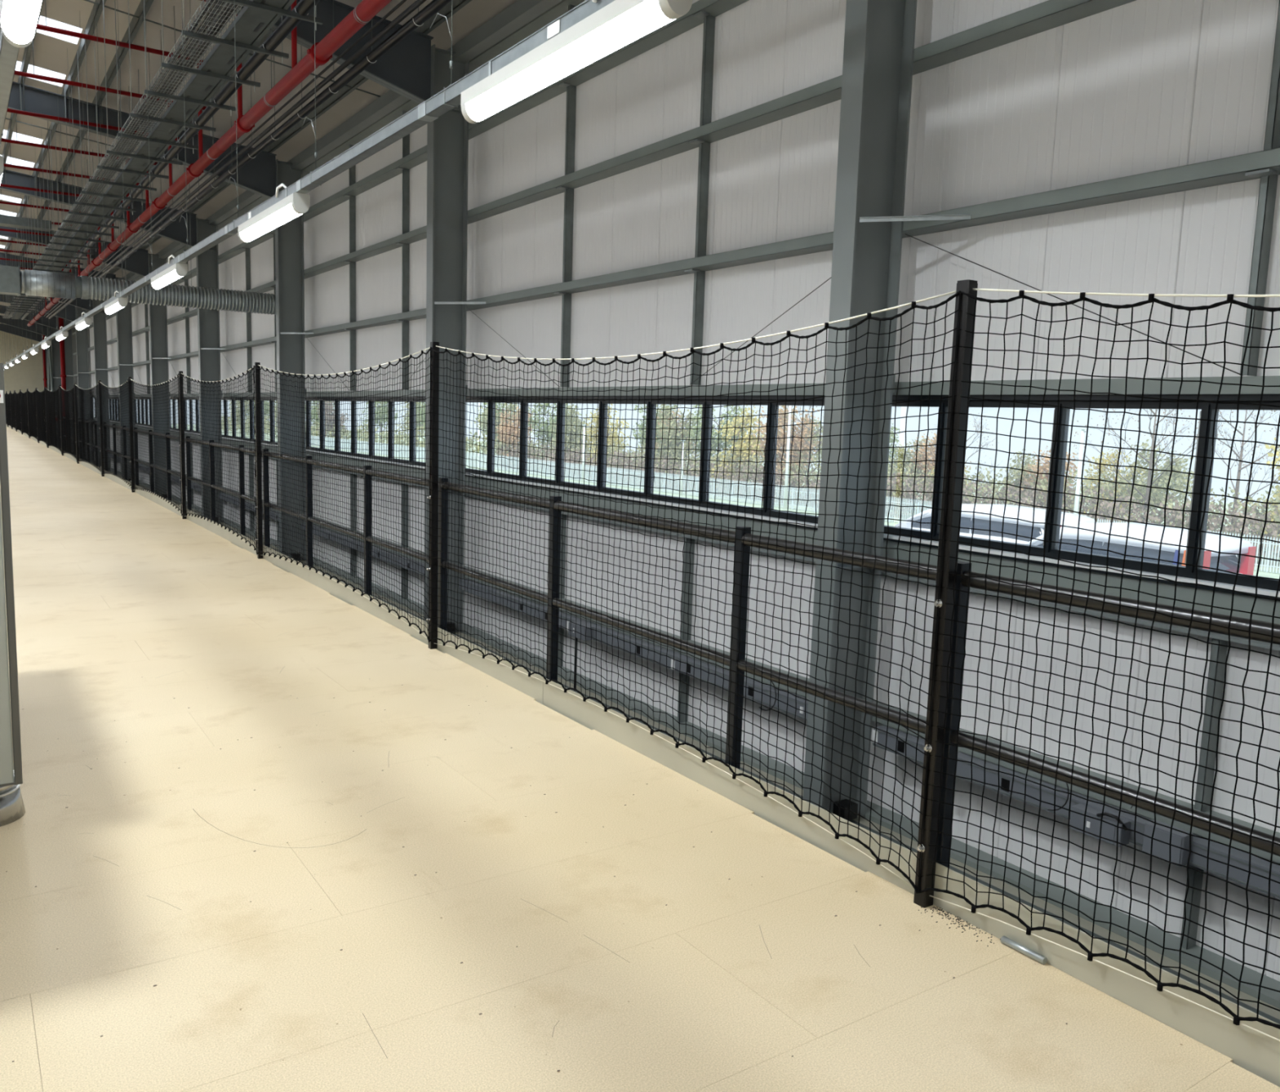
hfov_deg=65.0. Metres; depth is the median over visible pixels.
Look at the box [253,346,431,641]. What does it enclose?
safety net
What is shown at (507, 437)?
tree
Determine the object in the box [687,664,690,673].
socket
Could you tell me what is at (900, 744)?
socket
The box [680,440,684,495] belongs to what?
lamp post
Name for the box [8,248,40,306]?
channel
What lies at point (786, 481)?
lamp post
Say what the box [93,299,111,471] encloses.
steel column
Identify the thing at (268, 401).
tree
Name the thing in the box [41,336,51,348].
strip light
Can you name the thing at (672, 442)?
tree
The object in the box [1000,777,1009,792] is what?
socket
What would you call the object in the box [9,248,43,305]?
channel
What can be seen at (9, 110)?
pipe
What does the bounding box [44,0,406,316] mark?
pipe
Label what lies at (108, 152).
channel
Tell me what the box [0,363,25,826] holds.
column
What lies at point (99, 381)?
net post
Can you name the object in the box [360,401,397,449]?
tree
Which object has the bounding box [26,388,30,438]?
net post
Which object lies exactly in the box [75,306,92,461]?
steel column
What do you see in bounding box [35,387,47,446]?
safety net
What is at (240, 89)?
pipe
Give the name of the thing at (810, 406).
tree
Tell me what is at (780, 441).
tree
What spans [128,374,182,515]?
safety net
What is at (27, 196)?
channel
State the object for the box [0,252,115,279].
rafter
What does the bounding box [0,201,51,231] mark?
duct
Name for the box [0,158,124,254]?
pipe
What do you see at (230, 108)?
channel
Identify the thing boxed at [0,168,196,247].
rafter
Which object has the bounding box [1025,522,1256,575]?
car
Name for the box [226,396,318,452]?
window
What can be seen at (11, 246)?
channel
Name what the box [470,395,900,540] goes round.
window
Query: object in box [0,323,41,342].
rafter
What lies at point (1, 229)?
pipe
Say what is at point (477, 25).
ceiling
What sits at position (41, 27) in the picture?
pipe
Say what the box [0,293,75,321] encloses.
rafter
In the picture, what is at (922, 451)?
tree
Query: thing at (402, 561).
dado trunking
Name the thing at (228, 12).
cable tray
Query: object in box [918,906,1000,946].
debris
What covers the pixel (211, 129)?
channel
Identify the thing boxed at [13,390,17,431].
net post
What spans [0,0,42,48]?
strip light
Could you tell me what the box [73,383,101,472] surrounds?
safety net
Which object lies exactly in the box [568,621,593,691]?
junction box
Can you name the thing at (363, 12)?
pipe
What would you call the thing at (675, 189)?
wall
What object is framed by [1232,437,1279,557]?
tree
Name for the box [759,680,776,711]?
cable loop
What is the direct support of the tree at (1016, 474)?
on the grass bank
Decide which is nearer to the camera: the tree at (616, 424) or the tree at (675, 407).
the tree at (675, 407)
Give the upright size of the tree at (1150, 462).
11.877 m
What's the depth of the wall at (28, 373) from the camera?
80.08 m
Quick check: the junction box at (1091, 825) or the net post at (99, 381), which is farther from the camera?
the net post at (99, 381)
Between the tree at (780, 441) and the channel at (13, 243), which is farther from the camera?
the tree at (780, 441)
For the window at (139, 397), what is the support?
in the wall at (675, 189)
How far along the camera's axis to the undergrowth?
80.81 m
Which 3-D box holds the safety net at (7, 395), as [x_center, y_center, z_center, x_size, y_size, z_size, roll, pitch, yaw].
[-33.233,-7.192,52.946,0.044,1.884,4.515,-3,9,-34]
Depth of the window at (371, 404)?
19.93 m
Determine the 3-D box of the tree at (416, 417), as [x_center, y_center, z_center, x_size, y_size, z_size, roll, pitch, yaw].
[-40.911,-22.230,183.021,8.533,10.815,7.153,-5,10,-42]
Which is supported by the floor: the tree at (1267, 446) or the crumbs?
the crumbs
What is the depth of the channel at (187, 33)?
10.13 m
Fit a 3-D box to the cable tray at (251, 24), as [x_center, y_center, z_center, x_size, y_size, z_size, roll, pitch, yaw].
[-12.340,-6.906,22.275,0.300,0.062,58.000,-3,9,-34]
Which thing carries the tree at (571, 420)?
on the grass bank
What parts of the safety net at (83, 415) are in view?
edge cord, edge cord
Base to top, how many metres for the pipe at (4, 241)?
2.144 m
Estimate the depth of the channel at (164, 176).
15.79 m
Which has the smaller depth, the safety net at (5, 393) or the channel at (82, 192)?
the channel at (82, 192)
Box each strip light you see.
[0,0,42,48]
[0,155,4,182]
[9,359,14,365]
[14,355,21,363]
[22,350,29,359]
[30,344,38,355]
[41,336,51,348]
[55,326,68,341]
[75,311,92,330]
[104,290,127,315]
[151,254,187,289]
[237,183,310,243]
[460,0,693,124]
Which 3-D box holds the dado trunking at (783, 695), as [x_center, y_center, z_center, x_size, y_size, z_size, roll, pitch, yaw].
[-0.542,1.082,12.530,0.132,0.160,8.030,-3,9,-34]
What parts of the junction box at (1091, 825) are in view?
label plate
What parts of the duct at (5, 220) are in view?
casing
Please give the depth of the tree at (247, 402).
272.96 m
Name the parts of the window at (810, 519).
sill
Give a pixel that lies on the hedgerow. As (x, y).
(1229, 528)
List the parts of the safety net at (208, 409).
edge cord, edge cord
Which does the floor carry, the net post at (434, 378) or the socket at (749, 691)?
the net post at (434, 378)
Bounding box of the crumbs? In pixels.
[5,684,1067,1071]
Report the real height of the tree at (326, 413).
10.148 m
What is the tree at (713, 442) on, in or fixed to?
on the grass bank
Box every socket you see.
[636,646,639,654]
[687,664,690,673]
[747,686,753,696]
[897,740,904,752]
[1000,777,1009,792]
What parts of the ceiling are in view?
tie rod, tie rod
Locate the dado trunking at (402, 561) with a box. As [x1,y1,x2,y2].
[302,522,424,576]
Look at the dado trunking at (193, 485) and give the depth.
33.17 m
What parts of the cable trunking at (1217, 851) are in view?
label plate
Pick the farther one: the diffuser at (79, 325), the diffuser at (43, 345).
the diffuser at (43, 345)
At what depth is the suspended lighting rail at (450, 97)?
5.42 m
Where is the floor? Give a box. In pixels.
[0,426,1279,1091]
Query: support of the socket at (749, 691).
attached to the dado trunking at (783, 695)
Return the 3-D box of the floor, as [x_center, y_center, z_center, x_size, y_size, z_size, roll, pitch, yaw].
[-27.651,-3.948,36.524,9.515,0.041,98.200,-3,9,-34]
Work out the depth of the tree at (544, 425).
133.65 m
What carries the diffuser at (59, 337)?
attached to the strip light at (62, 335)
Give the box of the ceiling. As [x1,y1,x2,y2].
[0,0,562,324]
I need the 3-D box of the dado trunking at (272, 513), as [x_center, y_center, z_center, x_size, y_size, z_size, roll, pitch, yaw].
[-10.255,-1.014,26.717,0.126,0.160,8.030,-3,9,-34]
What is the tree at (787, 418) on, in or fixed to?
on the grass bank
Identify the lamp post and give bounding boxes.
[581,424,585,482]
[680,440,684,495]
[782,405,791,509]
[1072,427,1094,514]
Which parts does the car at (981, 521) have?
cabin glass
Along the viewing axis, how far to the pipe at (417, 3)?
14.02 m
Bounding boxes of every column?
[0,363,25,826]
[41,334,51,391]
[50,327,63,443]
[63,319,75,453]
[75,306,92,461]
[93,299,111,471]
[115,276,135,482]
[147,253,172,498]
[195,217,225,523]
[275,159,313,561]
[424,44,485,633]
[803,0,971,820]
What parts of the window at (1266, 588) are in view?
sill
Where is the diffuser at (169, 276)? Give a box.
[151,269,182,289]
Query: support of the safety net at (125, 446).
attached to the net post at (129, 378)
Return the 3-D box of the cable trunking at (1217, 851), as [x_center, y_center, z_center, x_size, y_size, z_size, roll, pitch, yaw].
[4.297,2.150,5.434,0.170,0.200,8.040,-3,9,-34]
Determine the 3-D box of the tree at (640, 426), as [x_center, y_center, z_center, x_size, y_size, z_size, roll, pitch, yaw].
[1.763,-12.516,119.904,5.834,9.954,8.250,8,10,42]
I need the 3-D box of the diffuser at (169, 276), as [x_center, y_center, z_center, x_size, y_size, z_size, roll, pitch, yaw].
[-4.855,-2.736,10.349,0.101,0.062,1.410,-3,9,-34]
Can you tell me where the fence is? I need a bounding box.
[311,435,1279,573]
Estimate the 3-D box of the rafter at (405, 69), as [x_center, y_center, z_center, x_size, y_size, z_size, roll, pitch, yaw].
[-9.293,-7.452,10.520,15.060,2.563,0.200,-3,9,-34]
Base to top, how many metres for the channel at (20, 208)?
2.430 m
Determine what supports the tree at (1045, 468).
on the grass bank
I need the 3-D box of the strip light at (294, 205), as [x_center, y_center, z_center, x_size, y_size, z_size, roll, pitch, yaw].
[-2.576,-2.330,7.013,0.106,0.235,1.500,-3,9,-34]
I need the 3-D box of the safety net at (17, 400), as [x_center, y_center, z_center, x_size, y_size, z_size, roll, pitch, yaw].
[-28.238,-6.116,45.659,0.047,1.884,4.715,-3,9,-34]
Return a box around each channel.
[4,248,36,311]
[5,294,35,313]
[6,246,39,309]
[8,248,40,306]
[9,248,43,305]
[11,246,45,302]
[13,243,48,300]
[19,208,56,265]
[22,202,59,266]
[24,198,62,265]
[26,195,67,270]
[30,200,74,274]
[33,184,78,269]
[35,166,83,267]
[38,157,88,262]
[42,159,93,254]
[45,137,98,251]
[49,126,105,243]
[54,122,111,239]
[60,128,119,228]
[64,85,127,223]
[70,69,136,214]
[77,55,146,202]
[84,33,156,194]
[93,7,168,182]
[102,0,182,168]
[114,0,198,153]
[128,0,216,136]
[143,0,235,115]
[161,0,260,92]
[181,0,288,64]
[222,0,323,30]
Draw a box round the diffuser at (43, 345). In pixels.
[41,343,48,348]
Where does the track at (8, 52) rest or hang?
attached to the wall
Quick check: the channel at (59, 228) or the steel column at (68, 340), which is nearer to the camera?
the channel at (59, 228)
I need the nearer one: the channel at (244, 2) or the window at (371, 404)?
the channel at (244, 2)
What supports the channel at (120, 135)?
hanging from the ceiling
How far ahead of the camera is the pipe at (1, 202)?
27.78 m
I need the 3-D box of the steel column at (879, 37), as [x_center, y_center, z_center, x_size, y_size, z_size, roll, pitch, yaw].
[2.051,-1.241,8.208,0.577,10.150,0.931,-3,9,-34]
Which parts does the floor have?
chipboard panel, chipboard panel, chipboard panel, chipboard panel, chipboard panel, chipboard panel, chipboard panel, chipboard panel, chipboard panel, chipboard panel, chipboard panel, chipboard panel, chipboard panel, chipboard panel, chipboard panel, chipboard panel, chipboard panel, chipboard panel, chipboard panel, chipboard panel, chipboard panel, chipboard panel, chipboard panel, chipboard panel, chipboard panel, chipboard panel, chipboard panel, chipboard panel, chipboard panel, chipboard panel, chipboard panel, chipboard panel, chipboard panel, chipboard panel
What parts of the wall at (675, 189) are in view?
wall panel, wall panel, wall panel, wall panel, wall panel, wall panel, wall panel, wall panel, wall panel, wall panel, wall panel, wall panel, wall panel, wall panel, wall panel, wall panel, wall panel, wall panel, wall panel, wall panel, wall panel, wall panel, wall panel, wall panel, wall panel, wall panel, wall panel, wall panel, wall panel, wall panel, wall panel, wall panel, wall panel, wall panel, wall panel, wall panel, wall panel, wall panel, wall panel, wall panel, wall panel, wall panel, wall panel, wall panel, wall panel, wall panel, wall panel, wall panel, wall panel, wall panel, wall panel, wall panel, wall panel, wall panel, wall panel, wall panel, wall panel, wall panel, wall panel, wall panel, wall panel, wall panel, wall panel, wall panel, wall panel, wall panel, wall panel, wall panel, wall panel, wall panel, wall panel, wall panel, wall panel, wall panel, wall panel, wall panel, wall panel, wall panel, wall panel, wall panel, wall panel, wall panel, wall panel, wall panel, wall panel, wall panel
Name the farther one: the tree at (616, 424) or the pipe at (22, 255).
the tree at (616, 424)
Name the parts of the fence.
post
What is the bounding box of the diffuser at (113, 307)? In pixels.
[105,302,124,314]
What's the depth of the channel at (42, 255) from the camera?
25.36 m
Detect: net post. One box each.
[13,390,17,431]
[19,389,22,434]
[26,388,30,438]
[35,387,39,443]
[44,386,48,448]
[58,385,63,455]
[74,383,79,463]
[97,380,104,476]
[128,377,134,492]
[178,371,186,519]
[253,362,262,559]
[426,342,439,648]
[913,280,977,907]
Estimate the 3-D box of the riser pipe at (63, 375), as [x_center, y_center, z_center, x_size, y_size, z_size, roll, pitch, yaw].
[-36.359,-10.549,63.407,0.340,7.800,0.340,-3,9,-34]
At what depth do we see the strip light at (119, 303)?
13.34 m
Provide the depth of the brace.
70.42 m
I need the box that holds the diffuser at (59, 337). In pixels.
[56,334,64,341]
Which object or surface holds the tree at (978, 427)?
on the grass bank
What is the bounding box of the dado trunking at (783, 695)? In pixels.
[458,578,808,720]
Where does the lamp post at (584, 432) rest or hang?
on the grass bank
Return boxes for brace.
[47,327,57,445]
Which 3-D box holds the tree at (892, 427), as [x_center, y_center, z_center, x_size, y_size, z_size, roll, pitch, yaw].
[20.345,-7.196,89.800,6.470,8.040,4.622,4,8,18]
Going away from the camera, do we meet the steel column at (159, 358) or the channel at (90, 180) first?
the channel at (90, 180)
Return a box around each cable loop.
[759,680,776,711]
[1048,782,1069,811]
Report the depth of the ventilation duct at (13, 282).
21.82 m
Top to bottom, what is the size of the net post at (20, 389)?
1.937 m
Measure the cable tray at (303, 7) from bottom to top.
0.113 m
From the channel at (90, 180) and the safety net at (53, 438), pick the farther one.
the safety net at (53, 438)
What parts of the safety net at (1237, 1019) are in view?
edge cord, edge cord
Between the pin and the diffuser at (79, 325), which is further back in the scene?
the diffuser at (79, 325)
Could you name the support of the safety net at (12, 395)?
attached to the net post at (14, 390)
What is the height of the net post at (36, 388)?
1.937 m
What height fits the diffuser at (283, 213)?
0.062 m
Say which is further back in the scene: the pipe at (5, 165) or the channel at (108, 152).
the pipe at (5, 165)
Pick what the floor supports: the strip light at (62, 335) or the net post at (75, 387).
the net post at (75, 387)
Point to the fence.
(656, 481)
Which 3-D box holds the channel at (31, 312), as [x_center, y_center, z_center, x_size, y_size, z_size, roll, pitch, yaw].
[-25.697,-10.854,41.640,1.020,2.430,0.040,-3,9,-34]
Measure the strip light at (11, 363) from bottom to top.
0.235 m
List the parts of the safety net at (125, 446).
edge cord, edge cord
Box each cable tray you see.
[2,0,244,318]
[11,0,295,319]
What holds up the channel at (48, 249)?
hanging from the ceiling
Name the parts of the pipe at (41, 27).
hanger rod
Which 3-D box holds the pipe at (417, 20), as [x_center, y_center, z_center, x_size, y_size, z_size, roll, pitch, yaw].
[-12.271,-8.512,25.137,0.128,1.644,63.000,-3,9,-34]
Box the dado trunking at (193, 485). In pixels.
[171,475,201,491]
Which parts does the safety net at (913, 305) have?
edge cord, edge cord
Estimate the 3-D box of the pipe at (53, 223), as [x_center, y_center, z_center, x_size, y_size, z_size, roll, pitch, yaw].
[-21.539,-9.114,27.663,12.150,2.144,0.068,-3,9,-34]
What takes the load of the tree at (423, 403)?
on the grass bank
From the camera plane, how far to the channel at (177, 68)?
11.06 m
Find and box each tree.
[228,400,255,432]
[247,400,277,431]
[263,400,277,437]
[305,400,334,443]
[316,401,348,445]
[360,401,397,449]
[395,401,425,453]
[406,402,426,428]
[474,403,519,459]
[475,402,513,459]
[495,405,537,466]
[528,403,581,467]
[549,403,593,465]
[582,404,632,471]
[631,404,679,476]
[640,404,701,488]
[655,407,696,462]
[684,404,759,489]
[711,404,764,494]
[751,405,822,502]
[762,405,822,490]
[777,405,823,506]
[888,422,904,468]
[888,436,935,513]
[908,431,971,488]
[921,462,971,510]
[923,413,1000,503]
[997,448,1047,505]
[1013,445,1077,511]
[1073,408,1222,522]
[1082,448,1147,522]
[1124,439,1193,526]
[1198,409,1279,535]
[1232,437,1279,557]
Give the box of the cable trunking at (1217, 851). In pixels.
[871,725,1279,898]
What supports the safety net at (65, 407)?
attached to the net post at (75, 387)
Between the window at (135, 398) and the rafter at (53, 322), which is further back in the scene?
the rafter at (53, 322)
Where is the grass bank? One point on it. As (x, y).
(1270, 575)
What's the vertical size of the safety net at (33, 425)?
1.884 m
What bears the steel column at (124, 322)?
on the floor
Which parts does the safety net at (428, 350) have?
edge cord, edge cord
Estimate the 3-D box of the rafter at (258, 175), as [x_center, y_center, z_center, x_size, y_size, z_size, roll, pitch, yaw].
[-14.150,-8.499,17.613,15.060,2.563,0.200,-3,9,-34]
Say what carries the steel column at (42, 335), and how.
on the floor
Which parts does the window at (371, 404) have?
sill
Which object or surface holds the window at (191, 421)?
in the wall at (675, 189)
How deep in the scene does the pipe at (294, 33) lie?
11.42 m
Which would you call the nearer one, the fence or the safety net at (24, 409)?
the safety net at (24, 409)
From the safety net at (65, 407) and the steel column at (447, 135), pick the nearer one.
the steel column at (447, 135)
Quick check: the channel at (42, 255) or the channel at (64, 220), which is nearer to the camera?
the channel at (64, 220)
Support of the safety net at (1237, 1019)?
attached to the net post at (922, 900)
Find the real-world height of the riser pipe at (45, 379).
7.800 m
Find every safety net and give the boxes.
[4,393,7,424]
[5,392,11,426]
[9,391,16,431]
[13,391,21,431]
[19,391,28,435]
[26,390,37,439]
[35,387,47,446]
[44,387,62,453]
[58,385,76,459]
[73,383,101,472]
[97,379,131,488]
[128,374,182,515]
[177,365,257,554]
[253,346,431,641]
[427,290,960,893]
[918,288,1279,1041]
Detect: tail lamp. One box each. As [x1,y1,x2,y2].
[1202,551,1211,569]
[1239,546,1256,575]
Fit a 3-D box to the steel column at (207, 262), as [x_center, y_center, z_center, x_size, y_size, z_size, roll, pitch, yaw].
[-12.522,-4.384,29.485,0.577,10.150,0.931,-3,9,-34]
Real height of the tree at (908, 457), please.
6.850 m
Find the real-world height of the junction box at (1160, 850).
0.200 m
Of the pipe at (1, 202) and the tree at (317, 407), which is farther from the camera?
the tree at (317, 407)
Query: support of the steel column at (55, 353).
on the floor
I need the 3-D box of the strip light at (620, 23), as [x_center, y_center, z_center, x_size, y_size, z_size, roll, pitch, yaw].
[-0.298,-1.839,3.688,0.106,0.235,1.500,-3,9,-34]
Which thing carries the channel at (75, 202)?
hanging from the ceiling
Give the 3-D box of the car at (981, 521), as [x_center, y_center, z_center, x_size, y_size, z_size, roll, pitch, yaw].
[6.785,-0.127,20.658,2.000,1.535,4.785,-3,9,-34]
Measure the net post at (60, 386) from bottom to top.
1.937 m
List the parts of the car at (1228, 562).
cabin glass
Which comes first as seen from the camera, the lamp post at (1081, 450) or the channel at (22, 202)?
the channel at (22, 202)
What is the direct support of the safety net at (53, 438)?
attached to the net post at (60, 386)
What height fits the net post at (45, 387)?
1.937 m
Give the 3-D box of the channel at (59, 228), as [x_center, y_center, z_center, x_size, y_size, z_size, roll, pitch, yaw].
[-11.915,-7.882,21.518,1.020,2.430,0.040,-3,9,-34]
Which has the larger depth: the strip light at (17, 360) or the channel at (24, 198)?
the strip light at (17, 360)
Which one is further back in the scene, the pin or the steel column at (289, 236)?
the steel column at (289, 236)
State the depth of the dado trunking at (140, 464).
41.77 m
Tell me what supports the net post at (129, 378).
on the floor
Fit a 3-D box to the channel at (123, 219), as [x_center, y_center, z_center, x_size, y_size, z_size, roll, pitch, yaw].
[-10.603,-7.599,19.602,1.020,2.430,0.040,-3,9,-34]
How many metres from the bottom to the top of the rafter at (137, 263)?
2.563 m
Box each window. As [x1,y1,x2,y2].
[94,397,115,422]
[114,396,140,426]
[138,396,176,431]
[173,396,229,439]
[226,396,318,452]
[311,395,479,476]
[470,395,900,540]
[884,394,1279,599]
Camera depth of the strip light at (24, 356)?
29.79 m
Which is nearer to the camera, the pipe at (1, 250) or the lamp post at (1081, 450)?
the pipe at (1, 250)
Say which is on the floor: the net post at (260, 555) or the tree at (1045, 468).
the net post at (260, 555)
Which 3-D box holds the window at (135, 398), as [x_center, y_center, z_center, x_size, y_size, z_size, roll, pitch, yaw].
[-24.461,-6.449,47.864,0.185,1.272,8.660,-3,9,-34]
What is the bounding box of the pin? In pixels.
[1000,936,1047,964]
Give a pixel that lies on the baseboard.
(1101, 930)
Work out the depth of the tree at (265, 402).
253.81 m
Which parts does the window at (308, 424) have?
sill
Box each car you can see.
[894,503,1094,544]
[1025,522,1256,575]
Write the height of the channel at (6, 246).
2.430 m
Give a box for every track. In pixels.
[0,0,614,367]
[0,26,19,147]
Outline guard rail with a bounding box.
[6,416,1279,1087]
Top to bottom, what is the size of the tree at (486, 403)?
10.720 m
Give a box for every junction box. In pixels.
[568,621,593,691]
[1069,803,1130,847]
[1142,819,1193,866]
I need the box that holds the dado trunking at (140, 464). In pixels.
[133,464,150,471]
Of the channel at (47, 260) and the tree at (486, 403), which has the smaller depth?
the channel at (47, 260)
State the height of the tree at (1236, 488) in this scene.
11.360 m
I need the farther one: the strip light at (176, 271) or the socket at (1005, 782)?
the strip light at (176, 271)
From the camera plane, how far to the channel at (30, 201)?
28.23 m
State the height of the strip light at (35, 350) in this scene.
0.235 m
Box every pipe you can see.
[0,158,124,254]
[0,189,89,266]
[0,228,90,271]
[0,239,63,271]
[0,247,66,300]
[0,248,41,255]
[1,113,157,226]
[3,142,139,242]
[7,76,179,208]
[13,41,206,186]
[19,255,46,306]
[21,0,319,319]
[26,0,391,326]
[35,0,237,157]
[42,334,47,390]
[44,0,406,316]
[45,0,426,317]
[47,204,97,273]
[48,0,451,319]
[58,317,66,431]
[200,0,242,118]
[290,0,297,68]
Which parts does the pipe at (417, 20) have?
hanger rod, hanger rod, hanger rod, hanger rod, hanger rod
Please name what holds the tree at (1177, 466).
on the grass bank
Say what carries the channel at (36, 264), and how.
hanging from the ceiling
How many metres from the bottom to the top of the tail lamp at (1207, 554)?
0.590 m
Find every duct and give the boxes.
[0,120,275,315]
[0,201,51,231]
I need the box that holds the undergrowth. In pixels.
[221,413,1279,555]
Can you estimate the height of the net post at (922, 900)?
1.937 m
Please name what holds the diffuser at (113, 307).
attached to the strip light at (119, 303)
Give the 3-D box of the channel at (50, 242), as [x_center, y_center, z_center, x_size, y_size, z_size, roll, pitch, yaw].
[-13.228,-8.165,23.435,1.020,2.430,0.040,-3,9,-34]
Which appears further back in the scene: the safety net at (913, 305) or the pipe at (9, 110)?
the pipe at (9, 110)
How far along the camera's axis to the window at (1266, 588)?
7.19 m
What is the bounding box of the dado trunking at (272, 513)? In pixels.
[220,493,278,520]
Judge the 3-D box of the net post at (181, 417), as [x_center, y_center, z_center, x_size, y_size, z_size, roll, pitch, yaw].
[-6.033,-1.321,13.239,0.065,1.937,0.046,-3,9,-34]
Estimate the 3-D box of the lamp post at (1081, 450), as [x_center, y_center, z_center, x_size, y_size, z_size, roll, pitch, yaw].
[23.599,-3.106,54.167,0.266,6.467,1.200,-3,9,-34]
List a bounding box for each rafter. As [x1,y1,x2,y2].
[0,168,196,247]
[0,226,148,276]
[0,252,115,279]
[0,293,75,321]
[0,305,58,329]
[0,315,50,336]
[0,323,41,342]
[7,81,276,198]
[46,297,93,311]
[206,0,433,104]
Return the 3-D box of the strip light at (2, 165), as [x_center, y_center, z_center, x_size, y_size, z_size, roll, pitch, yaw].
[-4.058,-2.284,6.261,0.106,0.235,1.500,-3,9,-34]
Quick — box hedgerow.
[494,443,1279,569]
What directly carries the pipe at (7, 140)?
hanging from the ceiling
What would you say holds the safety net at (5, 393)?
attached to the net post
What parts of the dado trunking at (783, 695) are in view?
label plate, label plate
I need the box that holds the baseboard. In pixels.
[79,457,1279,1024]
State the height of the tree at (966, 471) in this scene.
5.581 m
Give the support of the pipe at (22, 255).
hanging from the ceiling
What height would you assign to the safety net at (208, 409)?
1.884 m
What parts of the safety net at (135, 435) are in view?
edge cord, edge cord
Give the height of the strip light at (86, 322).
0.235 m
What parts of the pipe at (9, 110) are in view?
hanger rod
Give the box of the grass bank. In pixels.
[137,422,1279,578]
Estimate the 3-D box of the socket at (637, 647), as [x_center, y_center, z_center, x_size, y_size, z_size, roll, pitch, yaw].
[-0.019,1.207,11.667,0.006,0.090,0.070,-3,9,-34]
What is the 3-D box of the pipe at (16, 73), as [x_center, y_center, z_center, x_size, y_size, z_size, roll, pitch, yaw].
[-12.721,-7.212,14.789,12.150,2.144,0.068,-3,9,-34]
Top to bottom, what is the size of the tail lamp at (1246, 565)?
0.590 m
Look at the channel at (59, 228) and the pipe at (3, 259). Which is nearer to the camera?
the channel at (59, 228)
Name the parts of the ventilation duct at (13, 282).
hanger rod, hanger rod, hanger rod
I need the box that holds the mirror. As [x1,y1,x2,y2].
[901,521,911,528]
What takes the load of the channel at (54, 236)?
hanging from the ceiling
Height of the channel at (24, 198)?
2.430 m
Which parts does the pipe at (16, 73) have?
hanger rod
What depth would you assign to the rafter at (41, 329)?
70.69 m
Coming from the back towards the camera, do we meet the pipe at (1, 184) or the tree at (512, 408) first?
the tree at (512, 408)
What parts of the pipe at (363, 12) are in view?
hanger rod, hanger rod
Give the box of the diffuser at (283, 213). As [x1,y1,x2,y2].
[240,203,302,242]
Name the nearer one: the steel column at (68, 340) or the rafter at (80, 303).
the rafter at (80, 303)
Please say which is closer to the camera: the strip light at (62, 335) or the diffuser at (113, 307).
the diffuser at (113, 307)
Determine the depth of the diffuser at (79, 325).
16.94 m
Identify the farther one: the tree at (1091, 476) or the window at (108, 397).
the tree at (1091, 476)
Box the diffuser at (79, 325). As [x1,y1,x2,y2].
[75,321,88,330]
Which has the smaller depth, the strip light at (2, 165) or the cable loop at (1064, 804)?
the strip light at (2, 165)
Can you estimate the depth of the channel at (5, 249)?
40.74 m
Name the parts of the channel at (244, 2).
threaded rod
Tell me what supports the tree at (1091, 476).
on the grass bank
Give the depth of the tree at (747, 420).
101.43 m
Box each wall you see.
[0,323,51,394]
[71,0,1279,982]

